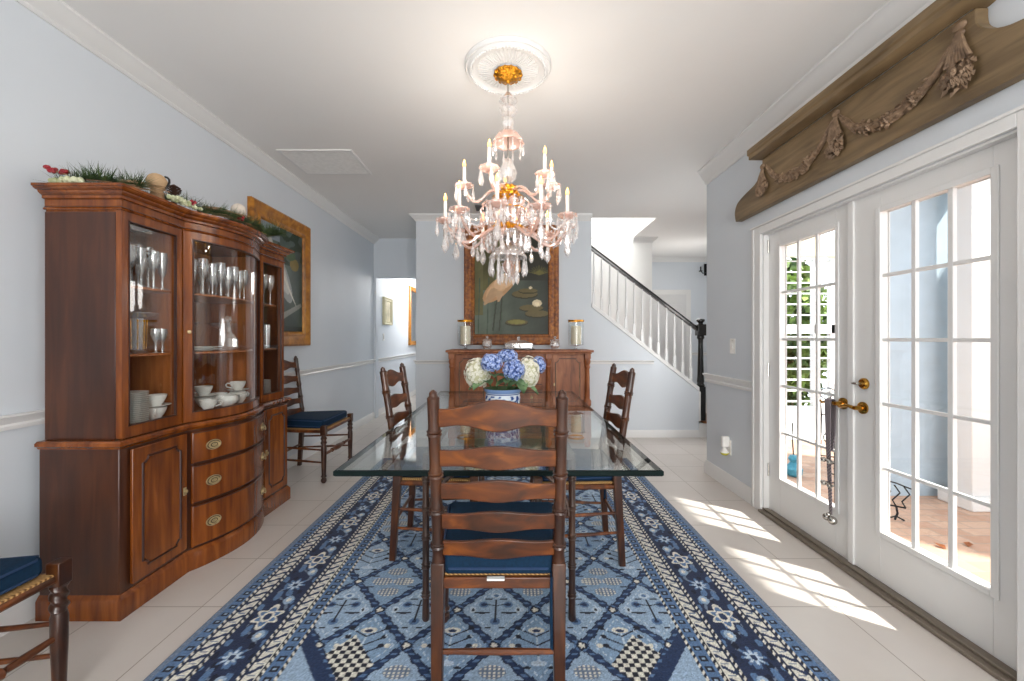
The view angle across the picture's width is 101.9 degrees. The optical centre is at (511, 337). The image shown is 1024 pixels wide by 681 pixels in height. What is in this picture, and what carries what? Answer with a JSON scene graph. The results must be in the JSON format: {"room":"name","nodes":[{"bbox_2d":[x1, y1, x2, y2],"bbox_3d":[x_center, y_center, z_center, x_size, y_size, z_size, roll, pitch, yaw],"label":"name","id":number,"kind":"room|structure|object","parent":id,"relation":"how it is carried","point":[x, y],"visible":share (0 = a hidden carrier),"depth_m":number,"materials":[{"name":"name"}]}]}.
{"room":"dining room","nodes":[
{"label":"dining room","id":0,"kind":"room"},
{"bbox_2d":[0,0,415,557],"bbox_3d":[-2.160,-0.145,4.150,0.120,2.730,14.700,0,0,0],"label":"wall","id":1,"kind":"structure","parent":0,"point":[62,105],"depth_m":2.08,"materials":[{"name":"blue paint"}]},
{"bbox_2d":[15,0,378,243],"bbox_3d":[-2.058,-1.468,1.550,0.085,0.085,9.500,0,0,0],"label":"trim","id":2,"kind":"structure","parent":1,"relation":"attached to","point":[57,13],"depth_m":2.44,"materials":[{"name":"white paint"}]},
{"bbox_2d":[0,389,415,636],"bbox_3d":[-2.092,1.170,4.100,0.016,0.100,14.600,0,0,0],"label":"baseboard","id":3,"kind":"structure","parent":1,"relation":"attached to","point":[22,612],"depth_m":1.81,"materials":[{"name":"white paint"}]},
{"bbox_2d":[0,353,415,431],"bbox_3d":[-2.086,0.351,4.100,0.028,0.062,14.600,0,0,0],"label":"trim","id":4,"kind":"structure","parent":1,"relation":"attached to","point":[25,419],"depth_m":1.84,"materials":[{"name":"white paint"}]},
{"bbox_2d":[247,196,310,345],"bbox_3d":[-2.076,-0.525,3.770,0.045,1.200,0.960,0,0,0],"label":"painting","id":5,"kind":"object","parent":1,"relation":"attached to","point":[297,265],"visible":0.49,"depth_m":3.95,"materials":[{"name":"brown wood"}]},
{"bbox_2d":[374,277,378,417],"bbox_3d":[-2.083,0.150,6.360,0.035,2.140,0.120,0,0,0],"label":"door frame","id":6,"kind":"structure","parent":1,"relation":"attached to","point":[376,280],"depth_m":6.33,"materials":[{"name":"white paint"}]},
{"bbox_2d":[382,297,392,324],"bbox_3d":[-2.076,-0.445,6.940,0.045,0.450,0.440,0,0,0],"label":"picture","id":7,"kind":"object","parent":1,"relation":"attached to","point":[387,303],"visible":1,"depth_m":6.93,"materials":[{"name":"beige paint"}]},
{"bbox_2d":[386,301,389,321],"bbox_3d":[-2.085,-0.445,6.940,0.010,0.350,0.340,0,0,0],"label":"print","id":8,"kind":"object","parent":7,"relation":"attached to","point":[387,302],"depth_m":6.94},
{"bbox_2d":[408,286,415,344],"bbox_3d":[-2.074,-0.455,8.900,0.050,1.210,1.000,0,0,0],"label":"mirror","id":9,"kind":"object","parent":1,"relation":"attached to","point":[411,290],"visible":0.56,"depth_m":8.59,"materials":[{"name":"brown wood"}]},
{"bbox_2d":[411,291,415,340],"bbox_3d":[-2.084,-0.455,8.900,0.008,1.050,0.840,0,0,0],"label":"mirror glass","id":10,"kind":"object","parent":9,"relation":"attached to","point":[413,293],"depth_m":8.76,"materials":[{"name":"grey mirror"}]},
{"bbox_2d":[374,239,415,278],"bbox_3d":[-1.640,-1.215,6.360,0.920,0.590,0.120,0,0,0],"label":"wall","id":11,"kind":"structure","parent":0,"point":[393,258],"depth_m":6.30,"materials":[{"name":"blue paint"}]},
{"bbox_2d":[62,0,886,256],"bbox_3d":[0.775,-1.580,4.050,6.150,0.140,14.900,0,0,0],"label":"ceiling","id":12,"kind":"structure","parent":0,"point":[636,97],"depth_m":2.47,"materials":[{"name":"white paint"}]},
{"bbox_2d":[276,149,371,174],"bbox_3d":[-1.585,-1.504,3.562,0.600,0.012,0.495,0,0,0],"label":"ceiling vent","id":13,"kind":"object","parent":12,"relation":"in","point":[309,161],"visible":1,"depth_m":3.52,"materials":[{"name":"white metal"}]},
{"bbox_2d":[475,205,491,210],"bbox_3d":[-0.330,-1.500,4.800,0.180,0.020,0.200,0,0,0],"label":"ceiling vent","id":14,"kind":"object","parent":12,"relation":"in","point":[478,207],"visible":0.81,"depth_m":4.78,"materials":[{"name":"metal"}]},
{"bbox_2d":[465,35,550,95],"bbox_3d":[-0.022,-1.489,2.310,0.479,0.041,0.479,0,0,-8],"label":"ceiling medallion","id":15,"kind":"object","parent":12,"relation":"attached to","point":[487,55],"visible":0.93,"depth_m":2.23,"materials":[{"name":"white paint"}]},
{"bbox_2d":[435,64,578,285],"bbox_3d":[-0.022,-0.885,2.310,0.801,1.180,0.778,0,0,26],"label":"chandelier","id":16,"kind":"object","parent":15,"relation":"hanging from","point":[507,194],"visible":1,"depth_m":2.27,"materials":[{"name":"clear glass"}]},
{"bbox_2d":[0,394,998,680],"bbox_3d":[0.775,1.280,4.050,6.150,0.120,14.900,0,0,0],"label":"floor","id":17,"kind":"structure","parent":0,"point":[857,634],"depth_m":2.00,"materials":[{"name":"beige tile"}]},
{"bbox_2d":[0,555,71,680],"bbox_3d":[-1.744,0.695,1.090,0.539,1.050,0.622,0,0,0],"label":"dining chair","id":18,"kind":"object","parent":17,"relation":"on","point":[21,577],"visible":1,"depth_m":1.35,"materials":[{"name":"brown wood"}]},
{"bbox_2d":[0,556,41,595],"bbox_3d":[-1.722,0.740,1.090,0.415,0.084,0.515,0,0,0],"label":"cushion","id":19,"kind":"object","parent":18,"relation":"on","point":[17,574],"depth_m":1.28,"materials":[{"name":"blue fabric"}]},
{"bbox_2d":[31,182,294,620],"bbox_3d":[-1.807,0.279,2.472,0.490,1.883,1.406,0,0,0],"label":"china cabinet","id":20,"kind":"object","parent":17,"relation":"on","point":[136,508],"visible":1,"depth_m":2.00,"materials":[{"name":"brown wood"}]},
{"bbox_2d":[48,176,84,181],"bbox_3d":[-1.931,-0.682,1.798,0.152,0.034,0.042,0,0,0],"label":"clump","id":21,"kind":"object","parent":20,"relation":"on","point":[65,178],"visible":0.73,"depth_m":1.79,"materials":[{"name":"white plant"}]},
{"bbox_2d":[33,160,135,185],"bbox_3d":[-1.865,-0.727,1.822,0.401,0.117,0.195,0,0,11],"label":"pine sprig","id":22,"kind":"object","parent":20,"relation":"on","point":[91,177],"visible":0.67,"depth_m":1.80,"materials":[{"name":"green plant"}]},
{"bbox_2d":[43,165,68,174],"bbox_3d":[-1.982,-0.730,1.801,0.117,0.047,0.036,0,0,0],"label":"berry spray","id":23,"kind":"object","parent":22,"relation":"on","point":[48,168],"visible":0.95,"depth_m":1.79,"materials":[{"name":"red plant"}]},
{"bbox_2d":[102,169,162,191],"bbox_3d":[-1.830,-0.737,1.928,0.421,0.133,0.206,0,0,14],"label":"pine sprig","id":24,"kind":"object","parent":20,"relation":"on","point":[143,185],"visible":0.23,"depth_m":1.89,"materials":[{"name":"green plant"}]},
{"bbox_2d":[118,179,169,194],"bbox_3d":[-1.715,-0.708,1.937,0.043,0.056,0.197,0,0,27],"label":"bundle","id":25,"kind":"object","parent":20,"relation":"on","point":[133,181],"visible":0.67,"depth_m":1.95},
{"bbox_2d":[130,313,158,352],"bbox_3d":[-1.860,-0.026,2.060,0.170,0.199,0.168,0,0,0],"label":"lantern","id":26,"kind":"object","parent":20,"relation":"on","point":[144,316],"visible":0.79,"depth_m":2.06,"materials":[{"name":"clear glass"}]},
{"bbox_2d":[148,406,166,418],"bbox_3d":[-1.786,0.376,2.084,0.100,0.056,0.092,0,0,11],"label":"tea cup","id":27,"kind":"object","parent":20,"relation":"on","point":[154,413],"visible":0.82,"depth_m":2.06,"materials":[{"name":"white ceramic"}]},
{"bbox_2d":[149,402,171,407],"bbox_3d":[-1.790,0.340,2.085,0.124,0.013,0.123,0,0,0],"label":"saucer","id":28,"kind":"object","parent":27,"relation":"on","point":[164,403],"visible":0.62,"depth_m":2.07,"materials":[{"name":"white ceramic"}]},
{"bbox_2d":[147,393,166,405],"bbox_3d":[-1.794,0.312,2.085,0.100,0.056,0.092,0,0,3],"label":"tea cup","id":29,"kind":"object","parent":28,"relation":"on","point":[154,399],"visible":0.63,"depth_m":2.07,"materials":[{"name":"white ceramic"}]},
{"bbox_2d":[145,173,170,198],"bbox_3d":[-1.738,-0.737,2.034,0.087,0.146,0.091,0,0,0],"label":"round ornament","id":30,"kind":"object","parent":20,"relation":"on","point":[158,179],"visible":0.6,"depth_m":2.01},
{"bbox_2d":[167,184,181,203],"bbox_3d":[-1.690,-0.718,2.075,0.065,0.102,0.065,0,0,0],"label":"pine cone","id":31,"kind":"object","parent":20,"relation":"on","point":[173,190],"visible":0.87,"depth_m":2.06,"materials":[{"name":"brown plant"}]},
{"bbox_2d":[142,189,208,210],"bbox_3d":[-1.715,-0.728,2.119,0.171,0.115,0.364,0,0,30],"label":"pine sprig","id":32,"kind":"object","parent":20,"relation":"on","point":[165,189],"visible":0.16,"depth_m":2.16,"materials":[{"name":"green plant"}]},
{"bbox_2d":[166,194,202,210],"bbox_3d":[-1.656,-0.685,2.101,0.048,0.039,0.218,0,0,0],"label":"clump","id":33,"kind":"object","parent":20,"relation":"on","point":[177,199],"visible":0.99,"depth_m":2.07,"materials":[{"name":"white plant"}]},
{"bbox_2d":[130,285,275,306],"bbox_3d":[-1.861,-0.238,2.472,0.382,0.012,1.260,0,0,0],"label":"shelf","id":34,"kind":"object","parent":20,"relation":"attached to","point":[207,300],"depth_m":2.37,"materials":[{"name":"clear glass"}]},
{"bbox_2d":[130,348,275,356],"bbox_3d":[-1.861,0.081,2.472,0.382,0.012,1.260,0,0,0],"label":"shelf","id":35,"kind":"object","parent":20,"relation":"attached to","point":[190,352],"depth_m":2.19,"materials":[{"name":"clear glass"}]},
{"bbox_2d":[194,396,215,406],"bbox_3d":[-1.819,0.376,2.454,0.092,0.056,0.100,0,0,10],"label":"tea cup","id":36,"kind":"object","parent":20,"relation":"on","point":[210,397],"visible":0.36,"depth_m":2.43,"materials":[{"name":"white ceramic"}]},
{"bbox_2d":[194,393,215,397],"bbox_3d":[-1.820,0.340,2.450,0.124,0.013,0.123,0,0,0],"label":"saucer","id":37,"kind":"object","parent":36,"relation":"on","point":[210,394],"visible":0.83,"depth_m":2.44,"materials":[{"name":"white ceramic"}]},
{"bbox_2d":[194,385,212,395],"bbox_3d":[-1.824,0.312,2.450,0.100,0.056,0.092,0,0,3],"label":"tea cup","id":38,"kind":"object","parent":37,"relation":"on","point":[204,390],"visible":0.82,"depth_m":2.43,"materials":[{"name":"white ceramic"}]},
{"bbox_2d":[198,399,222,409],"bbox_3d":[-1.709,0.376,2.339,0.092,0.056,0.100,0,0,16],"label":"tea cup","id":39,"kind":"object","parent":20,"relation":"on","point":[204,404],"visible":0.88,"depth_m":2.31,"materials":[{"name":"white ceramic"}]},
{"bbox_2d":[194,200,249,222],"bbox_3d":[-1.658,-0.730,2.372,0.196,0.124,0.385,0,0,26],"label":"pine sprig","id":40,"kind":"object","parent":20,"relation":"on","point":[206,211],"visible":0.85,"depth_m":2.35,"materials":[{"name":"green plant"}]},
{"bbox_2d":[215,394,238,405],"bbox_3d":[-1.700,0.372,2.475,0.120,0.062,0.120,0,0,45],"label":"sugar bowl","id":41,"kind":"object","parent":20,"relation":"on","point":[228,399],"visible":0.88,"depth_m":2.44,"materials":[{"name":"white ceramic"}]},
{"bbox_2d":[203,206,250,224],"bbox_3d":[-1.646,-0.718,2.408,0.059,0.059,0.280,0,0,20],"label":"bundle","id":42,"kind":"object","parent":20,"relation":"on","point":[203,206],"visible":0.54,"depth_m":2.37,"materials":[{"name":"green plant"}]},
{"bbox_2d":[231,203,245,215],"bbox_3d":[-1.660,-0.740,2.520,0.080,0.152,0.083,0,0,0],"label":"round ornament","id":43,"kind":"object","parent":20,"relation":"on","point":[241,207],"visible":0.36,"depth_m":2.49,"materials":[{"name":"white"}]},
{"bbox_2d":[232,393,247,402],"bbox_3d":[-1.706,0.376,2.599,0.100,0.056,0.092,0,0,11],"label":"tea cup","id":44,"kind":"object","parent":20,"relation":"on","point":[242,396],"visible":0.73,"depth_m":2.58,"materials":[{"name":"white ceramic"}]},
{"bbox_2d":[230,390,249,395],"bbox_3d":[-1.786,0.376,2.708,0.100,0.056,0.092,0,0,29],"label":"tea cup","id":45,"kind":"object","parent":20,"relation":"on","point":[244,391],"visible":0.3,"depth_m":2.71,"materials":[{"name":"white ceramic"}]},
{"bbox_2d":[227,388,248,391],"bbox_3d":[-1.790,0.340,2.710,0.124,0.013,0.123,0,0,0],"label":"saucer","id":46,"kind":"object","parent":45,"relation":"on","point":[243,389],"visible":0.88,"depth_m":2.68,"materials":[{"name":"white ceramic"}]},
{"bbox_2d":[225,381,245,389],"bbox_3d":[-1.794,0.312,2.710,0.100,0.056,0.092,0,0,-2],"label":"tea cup","id":47,"kind":"object","parent":46,"relation":"on","point":[236,385],"visible":0.95,"depth_m":2.68,"materials":[{"name":"white ceramic"}]},
{"bbox_2d":[224,210,268,229],"bbox_3d":[-1.629,-0.730,2.533,0.183,0.116,0.347,0,0,13],"label":"pine sprig","id":48,"kind":"object","parent":20,"relation":"on","point":[253,223],"visible":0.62,"depth_m":2.56,"materials":[{"name":"green plant"}]},
{"bbox_2d":[260,216,287,238],"bbox_3d":[-1.738,-0.779,2.982,0.272,0.213,0.407,0,0,21],"label":"pine sprig","id":49,"kind":"object","parent":20,"relation":"on","point":[273,229],"visible":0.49,"depth_m":2.99,"materials":[{"name":"green plant"}]},
{"bbox_2d":[284,356,352,482],"bbox_3d":[-1.829,0.695,3.780,0.539,1.050,0.622,0,0,0],"label":"dining chair","id":50,"kind":"object","parent":17,"relation":"on","point":[300,421],"visible":0.65,"depth_m":3.78,"materials":[{"name":"brown wood"}]},
{"bbox_2d":[287,410,346,427],"bbox_3d":[-1.808,0.740,3.780,0.415,0.084,0.515,0,0,0],"label":"cushion","id":51,"kind":"object","parent":50,"relation":"on","point":[295,418],"depth_m":3.69,"materials":[{"name":"blue fabric"}]},
{"bbox_2d":[143,458,839,680],"bbox_3d":[-0.072,1.214,2.490,2.463,0.010,3.388,0,0,0],"label":"rug","id":52,"kind":"object","parent":17,"relation":"on","point":[332,605],"visible":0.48,"depth_m":1.82,"materials":[{"name":"blue fabric"}]},
{"bbox_2d":[380,363,484,560],"bbox_3d":[-0.451,0.683,2.455,0.553,1.050,0.542,0,0,0],"label":"dining chair","id":53,"kind":"object","parent":52,"relation":"on","point":[408,456],"visible":0.56,"depth_m":2.27,"materials":[{"name":"brown wood"}]},
{"bbox_2d":[401,445,476,477],"bbox_3d":[-0.422,0.728,2.455,0.415,0.084,0.439,0,0,0],"label":"cushion","id":54,"kind":"object","parent":53,"relation":"on","point":[412,456],"depth_m":2.36,"materials":[{"name":"blue fabric"}]},
{"bbox_2d":[426,390,568,680],"bbox_3d":[-0.044,0.683,1.519,0.542,1.050,0.553,0,0,0],"label":"dining chair","id":55,"kind":"object","parent":52,"relation":"on","point":[497,541],"visible":1,"depth_m":1.31,"materials":[{"name":"brown wood"}]},
{"bbox_2d":[445,502,552,573],"bbox_3d":[-0.044,0.728,1.548,0.439,0.084,0.415,0,0,0],"label":"cushion","id":56,"kind":"object","parent":55,"relation":"on","point":[540,561],"depth_m":1.35,"materials":[{"name":"blue fabric"}]},
{"bbox_2d":[333,391,663,621],"bbox_3d":[-0.048,0.839,2.575,1.172,0.738,2.210,0,0,0],"label":"dining table","id":57,"kind":"object","parent":52,"relation":"on","point":[572,473],"visible":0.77,"depth_m":1.76,"materials":[{"name":"clear glass"}]},
{"bbox_2d":[484,386,520,403],"bbox_3d":[-0.055,0.386,2.500,0.228,0.168,0.228,0,0,0],"label":"flower pot","id":58,"kind":"object","parent":57,"relation":"on","point":[495,394],"visible":0.52,"depth_m":2.42,"materials":[{"name":"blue ceramic"}]},
{"bbox_2d":[464,358,492,390],"bbox_3d":[-0.196,0.221,2.455,0.184,0.212,0.189,0,0,0],"label":"hydrangea","id":59,"kind":"object","parent":58,"relation":"on","point":[476,376],"visible":0.88,"depth_m":2.42,"materials":[{"name":"beige plant"}]},
{"bbox_2d":[480,353,511,389],"bbox_3d":[-0.094,0.207,2.366,0.157,0.240,0.152,0,0,-28],"label":"hydrangea","id":60,"kind":"object","parent":58,"relation":"on","point":[491,362],"visible":0.99,"depth_m":2.34,"materials":[{"name":"blue plant"}]},
{"bbox_2d":[497,349,517,389],"bbox_3d":[-0.031,0.196,2.529,0.135,0.260,0.125,0,0,0],"label":"hydrangea","id":61,"kind":"object","parent":58,"relation":"on","point":[506,355],"visible":0.7,"depth_m":2.49,"materials":[{"name":"blue plant"}]},
{"bbox_2d":[496,359,524,389],"bbox_3d":[-0.008,0.223,2.378,0.169,0.209,0.164,0,0,0],"label":"hydrangea","id":62,"kind":"object","parent":58,"relation":"on","point":[513,369],"visible":0.98,"depth_m":2.34,"materials":[{"name":"blue plant"}]},
{"bbox_2d":[508,355,539,394],"bbox_3d":[0.067,0.219,2.455,0.231,0.231,0.159,0,0,-45],"label":"hydrangea","id":63,"kind":"object","parent":58,"relation":"in","point":[531,375],"visible":0.77,"depth_m":2.43,"materials":[{"name":"beige plant"}]},
{"bbox_2d":[517,356,545,388],"bbox_3d":[0.125,0.220,2.553,0.199,0.216,0.094,0,0,-37],"label":"hydrangea","id":64,"kind":"object","parent":58,"relation":"on","point":[542,365],"visible":0.59,"depth_m":2.56,"materials":[{"name":"blue plant"}]},
{"bbox_2d":[529,363,635,566],"bbox_3d":[0.386,0.683,2.400,0.553,1.050,0.542,0,0,0],"label":"dining chair","id":65,"kind":"object","parent":52,"relation":"on","point":[605,457],"visible":0.56,"depth_m":2.21,"materials":[{"name":"brown wood"}]},
{"bbox_2d":[537,448,613,480],"bbox_3d":[0.357,0.728,2.400,0.415,0.084,0.439,0,0,0],"label":"cushion","id":66,"kind":"object","parent":65,"relation":"on","point":[600,458],"depth_m":2.29,"materials":[{"name":"blue fabric"}]},
{"bbox_2d":[445,349,593,446],"bbox_3d":[0.085,0.676,4.822,1.640,1.084,0.485,0,0,0],"label":"sideboard","id":67,"kind":"object","parent":17,"relation":"on","point":[566,369],"visible":0.53,"depth_m":4.64,"materials":[{"name":"brown wood"}]},
{"bbox_2d":[457,320,472,348],"bbox_3d":[-0.535,-0.036,4.760,0.184,0.337,0.184,0,0,0],"label":"hurricane candle holder","id":68,"kind":"object","parent":67,"relation":"on","point":[457,320],"visible":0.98,"depth_m":4.72,"materials":[{"name":"gold metal"}]},
{"bbox_2d":[460,325,469,343],"bbox_3d":[-0.535,-0.039,4.760,0.116,0.223,0.116,0,0,0],"label":"pillar candle","id":69,"kind":"object","parent":68,"relation":"on","point":[464,330],"visible":0.92,"depth_m":4.71,"materials":[{"name":"beige wax"}]},
{"bbox_2d":[568,320,583,349],"bbox_3d":[0.735,-0.036,4.760,0.184,0.337,0.184,0,0,0],"label":"hurricane candle holder","id":70,"kind":"object","parent":67,"relation":"on","point":[568,320],"visible":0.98,"depth_m":4.72,"materials":[{"name":"gold metal"}]},
{"bbox_2d":[571,326,580,343],"bbox_3d":[0.735,-0.039,4.760,0.116,0.223,0.116,0,0,0],"label":"pillar candle","id":71,"kind":"object","parent":70,"relation":"on","point":[575,330],"visible":0.93,"depth_m":4.71,"materials":[{"name":"beige wax"}]},
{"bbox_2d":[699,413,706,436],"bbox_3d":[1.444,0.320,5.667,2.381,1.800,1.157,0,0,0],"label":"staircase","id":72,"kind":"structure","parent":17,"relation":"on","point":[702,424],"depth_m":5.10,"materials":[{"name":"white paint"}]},
{"bbox_2d":[591,245,705,420],"bbox_3d":[1.685,-0.067,5.158,1.420,2.174,0.144,0,0,0],"label":"stair railing","id":73,"kind":"object","parent":72,"relation":"on","point":[700,328],"visible":0.97,"depth_m":5.14,"materials":[{"name":"white paint"}]},
{"bbox_2d":[416,218,698,429],"bbox_3d":[0.557,-1.380,5.735,3.475,5.200,1.270,0,0,0],"label":"wall","id":74,"kind":"structure","parent":0,"point":[661,399],"depth_m":5.10,"materials":[{"name":"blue paint"}]},
{"bbox_2d":[409,213,591,222],"bbox_3d":[-0.138,-1.472,5.665,2.225,0.075,1.270,0,0,0],"label":"trim","id":75,"kind":"structure","parent":74,"relation":"attached to","point":[415,216],"depth_m":5.05,"materials":[{"name":"white paint"}]},
{"bbox_2d":[464,225,558,344],"bbox_3d":[-0.006,-0.648,5.074,1.157,1.463,0.050,0,0,0],"label":"painting","id":76,"kind":"object","parent":74,"relation":"attached to","point":[527,308],"visible":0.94,"depth_m":5.08,"materials":[{"name":"paint"}]},
{"bbox_2d":[413,360,653,363],"bbox_3d":[0.266,0.297,5.136,2.948,0.045,0.128,0,0,0],"label":"trim","id":77,"kind":"structure","parent":74,"relation":"attached to","point":[415,361],"depth_m":5.08,"materials":[{"name":"white paint"}]},
{"bbox_2d":[415,430,698,437],"bbox_3d":[0.549,1.175,5.692,3.491,0.090,1.216,0,0,0],"label":"baseboard","id":78,"kind":"structure","parent":74,"relation":"attached to","point":[419,433],"depth_m":5.08,"materials":[{"name":"white paint"}]},
{"bbox_2d":[633,237,657,242],"bbox_3d":[2.000,-1.472,6.275,0.360,0.075,0.190,0,0,0],"label":"trim","id":79,"kind":"structure","parent":74,"relation":"attached to","point":[635,239],"depth_m":6.20,"materials":[{"name":"white paint"}]},
{"bbox_2d":[652,262,706,401],"bbox_3d":[1.395,-0.145,7.910,4.910,2.730,0.120,0,0,0],"label":"wall","id":80,"kind":"structure","parent":0,"point":[665,275],"depth_m":7.85,"materials":[{"name":"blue paint"}]},
{"bbox_2d":[652,290,690,378],"bbox_3d":[2.865,0.155,7.821,1.010,2.130,0.058,0,0,0],"label":"door","id":81,"kind":"structure","parent":80,"relation":"in","point":[680,300],"depth_m":7.80,"materials":[{"name":"paint"}]},
{"bbox_2d":[787,398,824,439],"bbox_3d":[6.016,1.349,7.150,5.969,0.102,3.700,0,0,0],"label":"floor","id":82,"kind":"structure","parent":0,"point":[808,437],"depth_m":5.41,"materials":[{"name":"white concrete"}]},
{"bbox_2d":[787,257,826,405],"bbox_3d":[4.497,-0.009,6.696,1.097,2.617,1.292,0,0,0],"label":"shrub","id":83,"kind":"object","parent":82,"relation":"on","point":[791,277],"visible":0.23,"depth_m":6.33,"materials":[{"name":"green plant"}]},
{"bbox_2d":[787,234,834,434],"bbox_3d":[4.340,-0.052,5.575,2.520,2.696,0.150,0,0,0],"label":"screen","id":84,"kind":"object","parent":82,"relation":"on","point":[827,241],"visible":0.18,"depth_m":5.56,"materials":[{"name":"white paint"}]},
{"bbox_2d":[707,0,1023,487],"bbox_3d":[1.830,-0.145,0.280,0.130,2.730,6.960,0,0,0],"label":"wall","id":85,"kind":"structure","parent":0,"point":[729,241],"depth_m":3.21,"materials":[{"name":"blue paint"}]},
{"bbox_2d":[720,436,730,454],"bbox_3d":[1.727,0.873,3.369,0.075,0.155,0.075,0,0,0],"label":"air freshener","id":86,"kind":"object","parent":85,"relation":"attached to","point":[725,440],"visible":1,"depth_m":3.35,"materials":[{"name":"white plastic"}]},
{"bbox_2d":[702,373,751,391],"bbox_3d":[1.801,0.357,3.412,0.128,0.075,0.753,0,0,0],"label":"trim","id":87,"kind":"structure","parent":85,"relation":"attached to","point":[745,385],"depth_m":3.34,"materials":[{"name":"white paint"}]},
{"bbox_2d":[704,460,751,504],"bbox_3d":[1.807,1.163,0.288,0.116,0.115,6.976,0,0,0],"label":"baseboard","id":88,"kind":"structure","parent":85,"relation":"attached to","point":[736,486],"depth_m":3.34,"materials":[{"name":"white paint"}]},
{"bbox_2d":[726,440,730,454],"bbox_3d":[1.761,0.885,3.371,0.006,0.120,0.072,0,0,0],"label":"outlet plate","id":89,"kind":"object","parent":85,"relation":"attached to","point":[728,447],"depth_m":3.35,"materials":[{"name":"white plastic"}]},
{"bbox_2d":[730,339,734,353],"bbox_3d":[1.758,0.065,3.313,0.012,0.120,0.077,0,0,0],"label":"light switch","id":90,"kind":"object","parent":85,"relation":"attached to","point":[732,341],"visible":1,"depth_m":3.31,"materials":[{"name":"white plastic"}]},
{"bbox_2d":[767,201,854,564],"bbox_3d":[1.791,0.234,2.543,0.106,1.912,0.734,0,0,0],"label":"door","id":91,"kind":"structure","parent":85,"relation":"in","point":[804,508],"depth_m":2.46,"materials":[{"name":"white paint"}]},
{"bbox_2d":[781,234,834,497],"bbox_3d":[1.815,0.165,2.543,0.018,1.566,0.483,0,0,0],"label":"grille","id":92,"kind":"object","parent":91,"relation":"attached to","point":[797,487],"depth_m":2.61,"materials":[{"name":"white paint"}]},
{"bbox_2d":[820,398,837,524],"bbox_3d":[1.743,0.674,2.283,0.054,0.685,0.097,0,0,0],"label":"strap","id":93,"kind":"object","parent":91,"relation":"hanging from","point":[830,409],"visible":1,"depth_m":2.28,"materials":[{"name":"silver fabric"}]},
{"bbox_2d":[697,0,935,184],"bbox_3d":[1.722,-1.448,0.280,0.085,0.125,6.960,0,0,0],"label":"trim","id":94,"kind":"structure","parent":85,"relation":"attached to","point":[892,15],"depth_m":2.29,"materials":[{"name":"white paint"}]},
{"bbox_2d":[735,0,1023,221],"bbox_3d":[1.704,-1.100,2.190,0.119,0.420,2.017,0,0,0],"label":"valance","id":95,"kind":"object","parent":85,"relation":"attached to","point":[972,60],"visible":1,"depth_m":1.85,"materials":[{"name":"brown wood"}]},
{"bbox_2d":[747,0,995,159],"bbox_3d":[1.704,-1.268,2.190,0.119,0.085,1.431,0,0,0],"label":"shelf","id":96,"kind":"object","parent":95,"relation":"attached to","point":[939,15],"depth_m":1.91,"materials":[{"name":"brown wood"}]},
{"bbox_2d":[750,104,1023,680],"bbox_3d":[1.800,0.213,2.188,0.130,2.014,1.674,0,0,0],"label":"trim","id":97,"kind":"structure","parent":85,"relation":"attached to","point":[1013,119],"depth_m":2.00,"materials":[{"name":"white paint"}]},
{"bbox_2d":[758,507,1016,680],"bbox_3d":[1.808,1.204,2.178,0.155,0.029,1.484,0,0,0],"label":"threshold","id":98,"kind":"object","parent":85,"relation":"attached to","point":[999,670],"depth_m":1.85,"materials":[{"name":"wood"}]},
{"bbox_2d":[837,136,1016,670],"bbox_3d":[1.791,0.234,1.840,0.106,1.912,0.786,0,0,0],"label":"door","id":99,"kind":"structure","parent":85,"relation":"in","point":[983,612],"depth_m":1.75,"materials":[{"name":"white paint"}]},
{"bbox_2d":[882,187,989,568],"bbox_3d":[1.815,0.165,1.789,0.018,1.566,0.474,0,0,0],"label":"grille","id":100,"kind":"object","parent":99,"relation":"attached to","point":[913,547],"depth_m":1.86,"materials":[{"name":"white paint"}]},
{"bbox_2d":[787,440,989,582],"bbox_3d":[5.448,1.350,1.150,7.104,0.100,8.300,0,0,0],"label":"ground","id":101,"kind":"structure","parent":0,"point":[972,527],"depth_m":2.92,"materials":[{"name":"stone"}]},
{"bbox_2d":[787,423,802,476],"bbox_3d":[2.660,1.049,3.920,0.150,0.499,0.150,0,0,0],"label":"ornament","id":102,"kind":"object","parent":101,"relation":"on","point":[792,465],"visible":0.72,"depth_m":3.89,"materials":[{"name":"blue glass"}]},
{"bbox_2d":[820,382,834,502],"bbox_3d":[2.491,0.689,3.203,0.233,1.221,0.012,0,0,38],"label":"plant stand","id":103,"kind":"object","parent":101,"relation":"on","point":[821,414],"visible":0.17,"depth_m":3.25,"materials":[{"name":"black metal"}]},
{"bbox_2d":[890,481,910,520],"bbox_3d":[2.731,1.157,2.963,0.181,0.284,0.032,0,0,36],"label":"iron stand","id":104,"kind":"object","parent":101,"relation":"on","point":[896,516],"visible":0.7,"depth_m":2.95,"materials":[{"name":"black metal"}]},
{"bbox_2d":[937,179,989,511],"bbox_3d":[3.560,-0.281,3.220,0.280,3.159,0.280,0,0,0],"label":"porch column","id":105,"kind":"structure","parent":101,"relation":"on","point":[973,201],"depth_m":3.13,"materials":[{"name":"white paint"}]},
{"bbox_2d":[890,193,947,495],"bbox_3d":[3.775,-0.340,3.510,1.650,3.280,0.180,0,0,0],"label":"wall","id":106,"kind":"structure","parent":0,"point":[933,212],"depth_m":3.42,"materials":[{"name":"blue paint"}]},
{"bbox_3d":[3.115,-0.165,5.865,1.630,2.970,4.210,0,0,0],"label":"wall","id":107,"kind":"structure","parent":0,"visible":0},
{"bbox_2d":[652,257,706,261],"bbox_3d":[2.980,-1.472,7.815,1.740,0.075,0.070,0,0,0],"label":"trim","id":108,"kind":"structure","parent":107,"relation":"attached to","point":[654,259],"depth_m":7.80,"materials":[{"name":"white paint"}]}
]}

